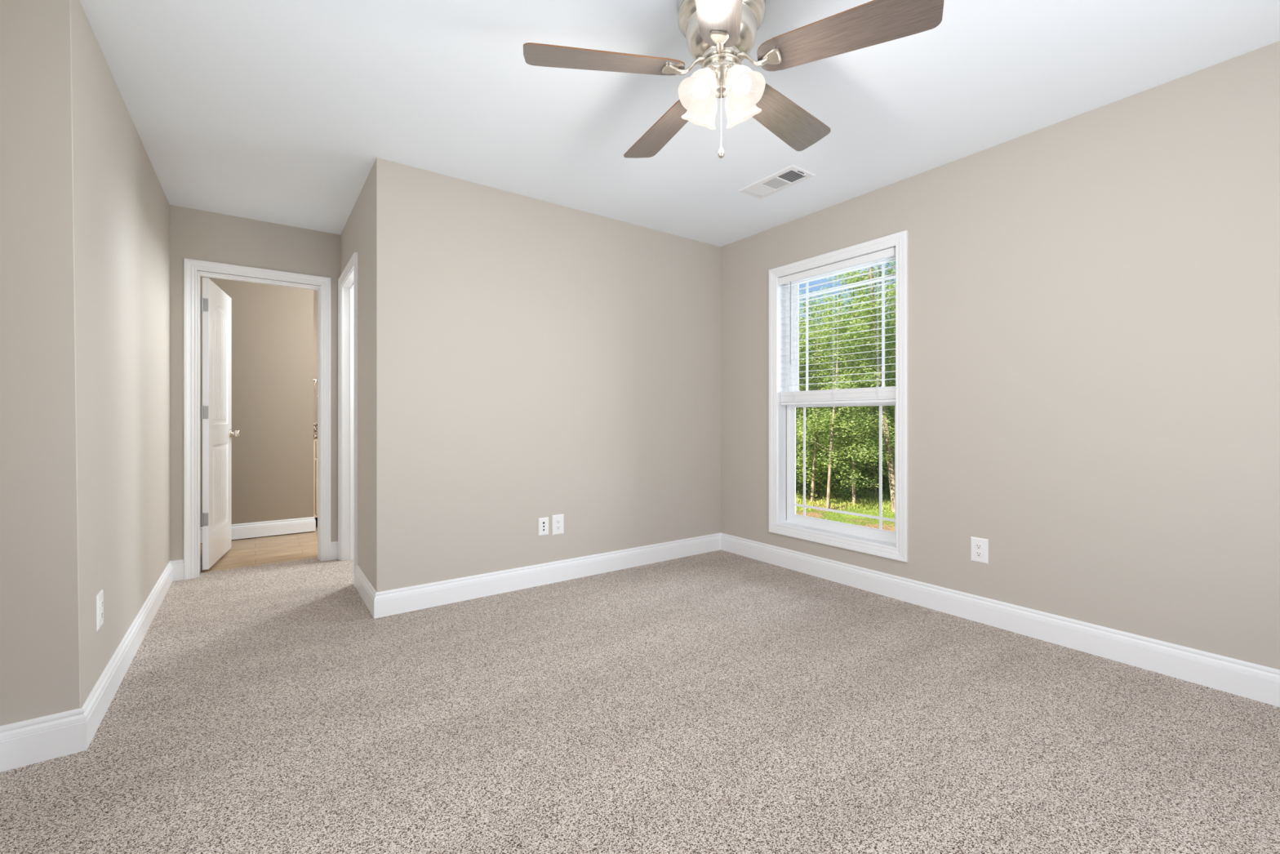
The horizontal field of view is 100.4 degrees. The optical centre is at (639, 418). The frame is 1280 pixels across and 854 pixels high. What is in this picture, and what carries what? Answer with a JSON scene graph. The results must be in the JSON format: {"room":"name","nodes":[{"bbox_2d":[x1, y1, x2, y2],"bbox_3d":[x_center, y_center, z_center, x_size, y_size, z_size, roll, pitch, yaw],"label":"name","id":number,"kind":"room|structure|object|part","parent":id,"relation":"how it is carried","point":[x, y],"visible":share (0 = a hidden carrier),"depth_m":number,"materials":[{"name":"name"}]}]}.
{"room":"empty bedroom","nodes":[
{"label":"empty bedroom","id":0,"kind":"room"},
{"bbox_2d":[0,0,169,725],"bbox_3d":[-2.584,-0.166,2.532,0.330,2.440,2.290,0,0,-36],"label":"wall","id":1,"kind":"structure","parent":0,"point":[85,207],"depth_m":1.68,"materials":[{"name":"beige paint"}]},
{"bbox_2d":[0,707,86,772],"bbox_3d":[-1.855,0.988,1.637,0.226,0.132,0.016,0,0,-36],"label":"baseboard","id":2,"kind":"structure","parent":1,"relation":"attached to","point":[41,739],"depth_m":1.64,"materials":[{"name":"white wood"}]},
{"bbox_2d":[96,589,103,630],"bbox_3d":[-1.926,0.683,1.905,0.010,0.127,0.083,0,0,-36],"label":"wall outlet","id":3,"kind":"object","parent":1,"relation":"attached to","point":[100,597],"visible":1,"depth_m":1.89,"materials":[{"name":"white plastic"}]},
{"bbox_2d":[100,610,103,619],"bbox_3d":[-1.924,0.703,1.907,0.003,0.027,0.034,0,0,-36],"label":"receptacle","id":4,"kind":"object","parent":3,"relation":"attached to","point":[101,611],"depth_m":1.91,"materials":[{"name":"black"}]},
{"bbox_2d":[100,599,103,608],"bbox_3d":[-1.924,0.663,1.907,0.003,0.027,0.034,0,0,-36],"label":"receptacle","id":5,"kind":"object","parent":3,"relation":"attached to","point":[101,600],"depth_m":1.91,"materials":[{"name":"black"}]},
{"bbox_2d":[81,560,173,749],"bbox_3d":[-2.404,0.988,2.578,0.016,0.132,2.186,0,0,-36],"label":"baseboard","id":6,"kind":"structure","parent":1,"relation":"attached to","point":[98,701],"depth_m":2.16,"materials":[{"name":"white wood"}]},
{"bbox_2d":[169,204,340,577],"bbox_3d":[-2.690,-0.166,3.793,0.973,2.440,0.120,0,0,-36],"label":"wall","id":7,"kind":"structure","parent":0,"point":[194,234],"depth_m":3.61,"materials":[{"name":"beige paint"}]},
{"bbox_2d":[170,559,183,581],"bbox_3d":[-3.016,0.988,3.475,0.072,0.132,0.016,0,0,-36],"label":"baseboard","id":8,"kind":"structure","parent":7,"relation":"attached to","point":[177,565],"depth_m":3.47,"materials":[{"name":"white wood"}]},
{"bbox_2d":[183,257,330,579],"bbox_3d":[-2.887,0.002,4.072,0.840,2.104,0.844,0,0,-36],"label":"door","id":9,"kind":"structure","parent":7,"relation":"in","point":[215,305],"depth_m":3.76,"materials":[{"name":"white wood"}]},
{"bbox_3d":[-3.231,0.118,4.256,0.066,0.066,0.066,0,0,-27],"label":"knob","id":10,"kind":"part","parent":9,"relation":"part of","materials":[{"name":"silver metal"}]},
{"bbox_2d":[330,541,337,559],"bbox_3d":[-2.283,0.988,4.003,0.067,0.132,0.016,0,0,-36],"label":"baseboard","id":11,"kind":"structure","parent":7,"relation":"attached to","point":[334,544],"depth_m":3.99,"materials":[{"name":"white wood"}]},
{"bbox_2d":[200,276,313,527],"bbox_3d":[-3.770,-0.166,4.968,1.194,2.440,0.770,0,0,-36],"label":"wall","id":12,"kind":"structure","parent":0,"point":[273,325],"depth_m":4.81,"materials":[{"name":"beige paint"}]},
{"bbox_2d":[200,516,315,542],"bbox_3d":[-3.482,0.988,4.692,1.080,0.132,0.016,0,0,-36],"label":"baseboard","id":13,"kind":"structure","parent":12,"relation":"attached to","point":[258,529],"depth_m":4.80,"materials":[{"name":"white wood"}]},
{"bbox_2d":[313,379,317,396],"bbox_3d":[-3.138,-0.298,5.140,0.043,0.184,0.167,0,0,-20],"label":"towel ring","id":14,"kind":"object","parent":12,"relation":"attached to","point":[315,380],"visible":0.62,"depth_m":5.10,"materials":[{"name":"silver metal"}]},
{"bbox_2d":[313,289,317,422],"bbox_3d":[-2.886,-0.166,6.007,1.456,2.440,0.120,0,0,-36],"label":"wall","id":15,"kind":"structure","parent":0,"point":[315,292],"depth_m":5.57,"materials":[{"name":"beige paint"}]},
{"bbox_2d":[340,166,373,586],"bbox_3d":[-1.850,-0.166,3.563,0.120,2.440,1.475,0,0,-36],"label":"wall","id":16,"kind":"structure","parent":0,"point":[357,235],"depth_m":3.13,"materials":[{"name":"beige paint"}]},
{"bbox_2d":[337,252,357,586],"bbox_3d":[-1.972,0.004,3.716,0.142,2.101,0.803,0,0,-36],"label":"door","id":17,"kind":"structure","parent":16,"relation":"in","point":[348,280],"depth_m":3.97,"materials":[{"name":"white wood"}]},
{"bbox_2d":[355,564,376,617],"bbox_3d":[-1.590,0.988,3.086,0.016,0.132,0.668,0,0,-36],"label":"baseboard","id":18,"kind":"structure","parent":16,"relation":"attached to","point":[365,588],"depth_m":3.05,"materials":[{"name":"white wood"}]},
{"bbox_2d":[373,157,720,591],"bbox_3d":[-0.408,-0.166,3.620,2.527,2.440,0.120,0,0,-36],"label":"wall","id":19,"kind":"structure","parent":0,"point":[534,359],"depth_m":3.33,"materials":[{"name":"beige paint"}]},
{"bbox_2d":[537,516,548,536],"bbox_3d":[-0.613,0.687,3.393,0.070,0.112,0.008,0,0,-36],"label":"cable jack plate","id":20,"kind":"object","parent":19,"relation":"attached to","point":[543,522],"visible":1,"depth_m":3.39,"materials":[{"name":"white plastic"}]},
{"bbox_2d":[373,532,720,618],"bbox_3d":[-0.374,0.988,3.561,2.542,0.132,0.016,0,0,-36],"label":"baseboard","id":21,"kind":"structure","parent":19,"relation":"attached to","point":[401,600],"depth_m":3.32,"materials":[{"name":"white wood"}]},
{"bbox_2d":[551,514,564,535],"bbox_3d":[-0.529,0.687,3.453,0.083,0.129,0.010,0,0,-36],"label":"wall outlet","id":22,"kind":"object","parent":19,"relation":"attached to","point":[557,521],"visible":1,"depth_m":3.45,"materials":[{"name":"white plastic"}]},
{"bbox_2d":[555,519,560,524],"bbox_3d":[-0.528,0.667,3.450,0.034,0.027,0.003,0,0,-36],"label":"receptacle","id":23,"kind":"object","parent":22,"relation":"attached to","point":[557,521],"depth_m":3.45,"materials":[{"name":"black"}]},
{"bbox_2d":[0,523,1279,853],"bbox_3d":[-0.791,1.084,3.140,3.710,0.060,7.220,0,0,-36],"label":"floor","id":24,"kind":"structure","parent":0,"point":[720,701],"depth_m":1.79,"materials":[{"name":"carpet"}]},
{"bbox_2d":[313,422,317,524],"bbox_3d":[-2.807,0.553,5.658,1.176,1.014,0.532,0,0,-36],"label":"bathroom vanity","id":25,"kind":"object","parent":24,"relation":"on","point":[315,424],"visible":0.08,"depth_m":5.13,"materials":[{"name":"beige wood"}]},
{"bbox_3d":[-2.977,0.290,5.232,0.340,0.157,0.020,0,0,-36],"label":"drawer","id":26,"kind":"part","parent":25,"relation":"part of","materials":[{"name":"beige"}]},
{"bbox_3d":[-2.978,0.656,5.233,0.340,0.515,0.018,0,0,-36],"label":"cabinet door","id":27,"kind":"part","parent":25,"relation":"part of","materials":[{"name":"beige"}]},
{"bbox_2d":[79,0,1279,246],"bbox_3d":[-0.781,-1.446,3.135,4.100,0.120,7.500,0,0,-36],"label":"ceiling","id":28,"kind":"structure","parent":0,"point":[281,112],"depth_m":2.24,"materials":[{"name":"white paint"}]},
{"bbox_2d":[523,0,943,158],"bbox_3d":[0.278,-1.119,1.810,1.239,0.535,1.244,0,0,-36],"label":"ceiling fan","id":29,"kind":"object","parent":28,"relation":"hanging from","point":[719,35],"visible":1,"depth_m":1.71,"materials":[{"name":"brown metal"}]},
{"bbox_3d":[-0.111,-1.154,1.725,0.522,0.005,0.154,0,13,-8],"label":"fan blade","id":30,"kind":"part","parent":29,"relation":"part of","materials":[{"name":"brown wood"}]},
{"bbox_3d":[0.102,-1.154,2.125,0.154,0.005,0.522,-14,6,-25],"label":"fan blade","id":31,"kind":"part","parent":29,"relation":"part of","materials":[{"name":"brown wood"}]},
{"bbox_3d":[0.163,-1.164,1.764,0.100,0.054,0.030,0,0,-8],"label":"iron arm","id":32,"kind":"part","parent":29,"relation":"part of","materials":[{"name":"silver metal"}]},
{"bbox_3d":[0.190,-1.069,1.720,0.131,0.137,0.129,0,0,-36],"label":"lamp shade","id":33,"kind":"part","parent":29,"relation":"part of","materials":[{"name":"white glass"}]},
{"bbox_3d":[0.211,-1.069,1.859,0.129,0.137,0.131,0,0,-36],"label":"lamp shade","id":34,"kind":"part","parent":29,"relation":"part of","materials":[{"name":"white glass"}]},
{"bbox_3d":[0.203,-1.083,1.729,0.074,0.088,0.063,0,0,-36],"label":"light bulb","id":35,"kind":"part","parent":29,"relation":"part of","materials":[{"name":"white glass"}]},
{"bbox_3d":[0.204,-1.154,1.400,0.154,0.005,0.522,13,2,10],"label":"fan blade","id":36,"kind":"part","parent":29,"relation":"part of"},
{"bbox_3d":[0.252,-1.164,1.672,0.030,0.054,0.100,0,0,10],"label":"iron arm","id":37,"kind":"part","parent":29,"relation":"part of","materials":[{"name":"silver metal"}]},
{"bbox_3d":[0.264,-0.990,1.736,0.004,0.221,0.004,0,0,-36],"label":"pull chain","id":38,"kind":"part","parent":29,"relation":"part of","materials":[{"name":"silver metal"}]},
{"bbox_3d":[0.264,-0.866,1.736,0.022,0.037,0.022,0,0,-36],"label":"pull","id":39,"kind":"part","parent":29,"relation":"part of","materials":[{"name":"silver metal"}]},
{"bbox_3d":[0.321,-1.083,1.711,0.063,0.088,0.074,0,0,-36],"label":"light bulb","id":40,"kind":"part","parent":29,"relation":"part of","materials":[{"name":"white glass"}]},
{"bbox_3d":[0.351,-1.069,1.839,0.131,0.137,0.129,0,0,-36],"label":"lamp shade","id":41,"kind":"part","parent":29,"relation":"part of","materials":[{"name":"white glass"}]},
{"bbox_3d":[0.330,-1.069,1.699,0.129,0.137,0.131,0,0,-36],"label":"lamp shade","id":42,"kind":"part","parent":29,"relation":"part of","materials":[{"name":"white glass"}]},
{"bbox_3d":[0.367,-1.164,1.728,0.100,0.054,0.030,0,0,28],"label":"iron arm","id":43,"kind":"part","parent":29,"relation":"part of","materials":[{"name":"silver metal"}]},
{"bbox_3d":[0.547,-1.154,2.047,0.522,0.005,0.154,0,-13,-44],"label":"fan blade","id":44,"kind":"part","parent":29,"relation":"part of","materials":[{"name":"brown wood"}]},
{"bbox_3d":[0.611,-1.154,1.599,0.522,0.005,0.154,0,-13,28],"label":"fan blade","id":45,"kind":"part","parent":29,"relation":"part of","materials":[{"name":"brown wood"}]},
{"bbox_2d":[737,164,815,199],"bbox_3d":[0.798,-1.379,3.139,0.205,0.014,0.407,0,0,-36],"label":"ceiling vent","id":46,"kind":"object","parent":28,"relation":"in","point":[792,175],"visible":1,"depth_m":3.12,"materials":[{"name":"white metal"}]},
{"bbox_2d":[720,40,1279,669],"bbox_3d":[1.808,-0.166,2.853,0.170,2.440,3.955,0,0,-36],"label":"wall","id":47,"kind":"structure","parent":0,"point":[1094,295],"depth_m":2.39,"materials":[{"name":"beige paint"}]},
{"bbox_2d":[768,230,907,562],"bbox_3d":[1.306,-0.128,3.528,0.184,1.908,1.013,0,0,-36],"label":"window","id":48,"kind":"structure","parent":47,"relation":"in","point":[784,520],"depth_m":3.60,"materials":[{"name":"white"}]},
{"bbox_2d":[778,247,895,404],"bbox_3d":[1.280,-0.552,3.509,0.074,0.913,0.869,0,0,-36],"label":"blind","id":49,"kind":"object","parent":48,"relation":"attached to","point":[887,394],"visible":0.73,"depth_m":3.44,"materials":[{"name":"white plastic"}]},
{"bbox_3d":[1.286,-0.105,3.513,0.050,0.018,0.861,0,0,-36],"label":"rail","id":50,"kind":"part","parent":49,"relation":"part of","materials":[{"name":"white plastic"}]},
{"bbox_3d":[1.352,-0.128,3.561,0.072,1.770,0.875,0,0,-36],"label":"frame","id":51,"kind":"part","parent":48,"relation":"part of","materials":[{"name":"white plastic"}]},
{"bbox_3d":[1.340,0.305,3.552,0.028,0.877,0.853,0,0,-36],"label":"sash","id":52,"kind":"part","parent":48,"relation":"part of","materials":[{"name":"white plastic"}]},
{"bbox_3d":[1.365,-0.547,3.570,0.028,0.917,0.845,0,0,-36],"label":"sash","id":53,"kind":"part","parent":48,"relation":"part of","materials":[{"name":"white plastic"}]},
{"bbox_2d":[970,536,988,564],"bbox_3d":[1.759,0.683,2.768,0.010,0.127,0.083,0,0,-36],"label":"wall outlet","id":54,"kind":"object","parent":47,"relation":"attached to","point":[979,546],"visible":1,"depth_m":2.76,"materials":[{"name":"white plastic"}]},
{"bbox_2d":[975,551,982,556],"bbox_3d":[1.756,0.703,2.766,0.003,0.027,0.034,0,0,-36],"label":"receptacle","id":55,"kind":"object","parent":54,"relation":"attached to","point":[978,553],"depth_m":2.76,"materials":[{"name":"white plastic"}]},
{"bbox_2d":[975,543,982,549],"bbox_3d":[1.756,0.663,2.766,0.003,0.027,0.034,0,0,-36],"label":"receptacle","id":56,"kind":"object","parent":54,"relation":"attached to","point":[978,546],"depth_m":2.76,"materials":[{"name":"white plastic"}]},
{"bbox_2d":[720,533,1279,706],"bbox_3d":[1.732,0.988,2.799,0.016,0.132,3.715,0,0,-36],"label":"baseboard","id":57,"kind":"structure","parent":47,"relation":"attached to","point":[1252,681],"depth_m":2.51,"materials":[{"name":"white wood"}]},
{"label":"outside","id":58,"kind":"structure","parent":0,"visible":0},
{"bbox_2d":[795,435,894,531],"bbox_3d":[23.840,2.054,29.516,66.000,0.200,80.000,0,0,-36],"label":"ground","id":59,"kind":"structure","parent":58,"point":[842,517],"depth_m":11.02,"materials":[{"name":"green plant"}]},
{"bbox_2d":[795,449,813,497],"bbox_3d":[3.533,1.450,14.021,1.810,1.383,1.894,0,0,-36],"label":"shrub","id":60,"kind":"object","parent":59,"relation":"on","point":[797,450],"visible":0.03,"depth_m":13.64,"materials":[{"name":"green plant"}]},
{"bbox_2d":[795,330,820,466],"bbox_3d":[3.085,-0.500,13.438,2.490,5.275,2.748,0,0,-36],"label":"tree","id":61,"kind":"object","parent":59,"relation":"on","point":[802,380],"visible":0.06,"depth_m":12.91,"materials":[{"name":"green plant"}]},
{"bbox_2d":[795,316,828,472],"bbox_3d":[4.008,-0.453,14.687,2.759,5.174,2.585,0,0,-27],"label":"tree","id":62,"kind":"object","parent":59,"relation":"on","point":[803,389],"visible":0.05,"depth_m":14.46,"materials":[{"name":"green plant"}]},
{"bbox_2d":[796,302,834,456],"bbox_3d":[5.841,-1.151,20.285,3.733,6.581,4.163,0,0,44],"label":"tree","id":63,"kind":"object","parent":59,"relation":"on","point":[810,303],"visible":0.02,"depth_m":20.27,"materials":[{"name":"green plant"}]},
{"bbox_2d":[795,317,838,476],"bbox_3d":[4.684,-0.544,17.291,3.867,5.731,3.811,0,0,-6],"label":"tree","id":64,"kind":"object","parent":59,"relation":"on","point":[804,317],"visible":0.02,"depth_m":16.71,"materials":[{"name":"green plant"}]},
{"bbox_2d":[795,452,839,499],"bbox_3d":[4.097,1.510,13.594,1.810,1.280,1.807,0,0,-36],"label":"shrub","id":65,"kind":"object","parent":59,"relation":"on","point":[807,482],"visible":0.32,"depth_m":13.23,"materials":[{"name":"green plant"}]},
{"bbox_2d":[795,414,842,479],"bbox_3d":[4.552,0.996,15.673,2.866,2.231,2.729,0,0,-36],"label":"shrub","id":66,"kind":"object","parent":59,"relation":"on","point":[797,415],"visible":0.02,"depth_m":15.54,"materials":[{"name":"green plant"}]},
{"bbox_2d":[795,437,871,497],"bbox_3d":[4.637,1.303,13.916,2.231,1.616,2.192,0,0,-36],"label":"shrub","id":67,"kind":"object","parent":59,"relation":"on","point":[821,480],"visible":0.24,"depth_m":13.54,"materials":[{"name":"green plant"}]},
{"bbox_2d":[795,320,875,486],"bbox_3d":[5.371,-0.462,16.478,3.650,5.424,3.583,0,0,-36],"label":"tree","id":68,"kind":"object","parent":59,"relation":"on","point":[819,346],"visible":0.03,"depth_m":15.90,"materials":[{"name":"green plant"}]},
{"bbox_2d":[795,291,877,502],"bbox_3d":[4.190,-0.430,12.542,2.614,5.134,2.716,0,0,-2],"label":"tree","id":69,"kind":"object","parent":59,"relation":"on","point":[800,350],"visible":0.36,"depth_m":12.42,"materials":[{"name":"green plant"}]},
{"bbox_2d":[797,419,877,483],"bbox_3d":[5.492,1.053,15.331,2.828,2.116,2.369,0,0,-43],"label":"shrub","id":70,"kind":"object","parent":59,"relation":"on","point":[866,420],"visible":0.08,"depth_m":15.12,"materials":[{"name":"green plant"}]},
{"bbox_2d":[798,318,881,448],"bbox_3d":[6.963,-0.837,20.076,4.358,5.952,4.309,0,0,-36],"label":"tree","id":71,"kind":"object","parent":59,"relation":"on","point":[802,318],"visible":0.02,"depth_m":19.69,"materials":[{"name":"green plant"}]},
{"bbox_2d":[806,461,878,500],"bbox_3d":[5.071,1.586,13.363,1.605,1.154,1.588,0,0,-36],"label":"shrub","id":72,"kind":"object","parent":59,"relation":"on","point":[848,490],"visible":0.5,"depth_m":13.08,"materials":[{"name":"green plant"}]},
{"bbox_2d":[795,484,894,527],"bbox_3d":[4.872,1.902,11.038,5.011,0.524,10.440,0,0,14],"label":"grass","id":73,"kind":"structure","parent":59,"relation":"on","point":[873,500],"depth_m":12.34,"materials":[{"name":"green plant"}]},
{"bbox_2d":[795,275,895,508],"bbox_3d":[4.318,-0.446,11.643,2.496,5.165,2.631,0,0,-36],"label":"tree","id":74,"kind":"object","parent":59,"relation":"on","point":[834,420],"visible":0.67,"depth_m":11.41,"materials":[{"name":"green plant"}]},
{"bbox_2d":[798,291,895,478],"bbox_3d":[6.342,-0.841,16.069,3.647,5.954,3.918,0,0,-36],"label":"tree","id":75,"kind":"object","parent":59,"relation":"on","point":[869,291],"visible":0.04,"depth_m":15.82,"materials":[{"name":"green plant"}]},
{"bbox_2d":[802,269,895,503],"bbox_3d":[4.904,-0.608,12.316,2.548,5.488,2.706,0,0,-36],"label":"tree","id":76,"kind":"object","parent":59,"relation":"on","point":[854,442],"visible":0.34,"depth_m":12.11,"materials":[{"name":"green plant"}]},
{"bbox_2d":[808,261,895,511],"bbox_3d":[5.101,-1.084,11.352,2.704,6.460,2.791,0,0,-36],"label":"tree","id":77,"kind":"object","parent":59,"relation":"on","point":[891,468],"visible":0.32,"depth_m":11.27,"materials":[{"name":"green plant"}]},
{"bbox_2d":[819,274,895,495],"bbox_3d":[5.796,-0.649,13.298,2.797,5.570,2.715,0,0,-36],"label":"tree","id":78,"kind":"object","parent":59,"relation":"on","point":[887,329],"visible":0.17,"depth_m":13.15,"materials":[{"name":"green plant"}]},
{"bbox_2d":[825,416,893,485],"bbox_3d":[6.986,0.980,15.802,2.831,2.262,2.915,0,0,-36],"label":"shrub","id":79,"kind":"object","parent":59,"relation":"on","point":[864,416],"visible":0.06,"depth_m":15.57,"materials":[{"name":"green plant"}]},
{"bbox_2d":[823,346,895,471],"bbox_3d":[8.415,-0.959,20.546,4.047,6.199,4.254,0,0,-19],"label":"tree","id":80,"kind":"object","parent":59,"relation":"on","point":[874,347],"visible":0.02,"depth_m":20.13,"materials":[{"name":"green plant"}]},
{"bbox_2d":[827,302,895,475],"bbox_3d":[7.426,-0.649,16.081,4.165,5.727,3.522,0,0,-31],"label":"tree","id":81,"kind":"object","parent":59,"relation":"on","point":[895,302],"visible":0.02,"depth_m":15.85,"materials":[{"name":"green plant"}]},
{"bbox_2d":[831,445,894,495],"bbox_3d":[5.849,1.403,13.930,1.987,1.455,1.998,0,0,-36],"label":"shrub","id":82,"kind":"object","parent":59,"relation":"on","point":[886,464],"visible":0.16,"depth_m":13.57,"materials":[{"name":"green plant"}]},
{"bbox_2d":[848,293,895,441],"bbox_3d":[9.339,-1.261,19.730,4.192,6.806,4.176,0,0,26],"label":"tree","id":83,"kind":"object","parent":59,"relation":"on","point":[887,293],"visible":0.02,"depth_m":19.20,"materials":[{"name":"green plant"}]},
{"bbox_2d":[856,454,894,493],"bbox_3d":[6.594,1.477,14.312,1.894,1.355,1.929,0,0,-36],"label":"shrub","id":84,"kind":"object","parent":59,"relation":"on","point":[868,455],"visible":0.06,"depth_m":14.16,"materials":[{"name":"green plant"}]},
{"bbox_2d":[858,324,895,442],"bbox_3d":[8.800,-0.490,16.588,3.684,5.583,3.611,0,0,-1],"label":"tree","id":85,"kind":"object","parent":59,"relation":"on","point":[886,324],"visible":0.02,"depth_m":16.80,"materials":[{"name":"green plant"}]},
{"bbox_2d":[862,443,894,490],"bbox_3d":[6.867,1.347,13.596,1.958,1.527,2.065,0,0,-36],"label":"shrub","id":86,"kind":"object","parent":59,"relation":"on","point":[866,443],"visible":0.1,"depth_m":13.62,"materials":[{"name":"green plant"}]},
{"bbox_2d":[880,268,895,425],"bbox_3d":[7.212,-0.914,13.115,2.908,6.102,2.501,0,0,-36],"label":"tree","id":87,"kind":"object","parent":59,"relation":"on","point":[891,268],"visible":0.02,"depth_m":13.31,"materials":[{"name":"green plant"}]}
]}

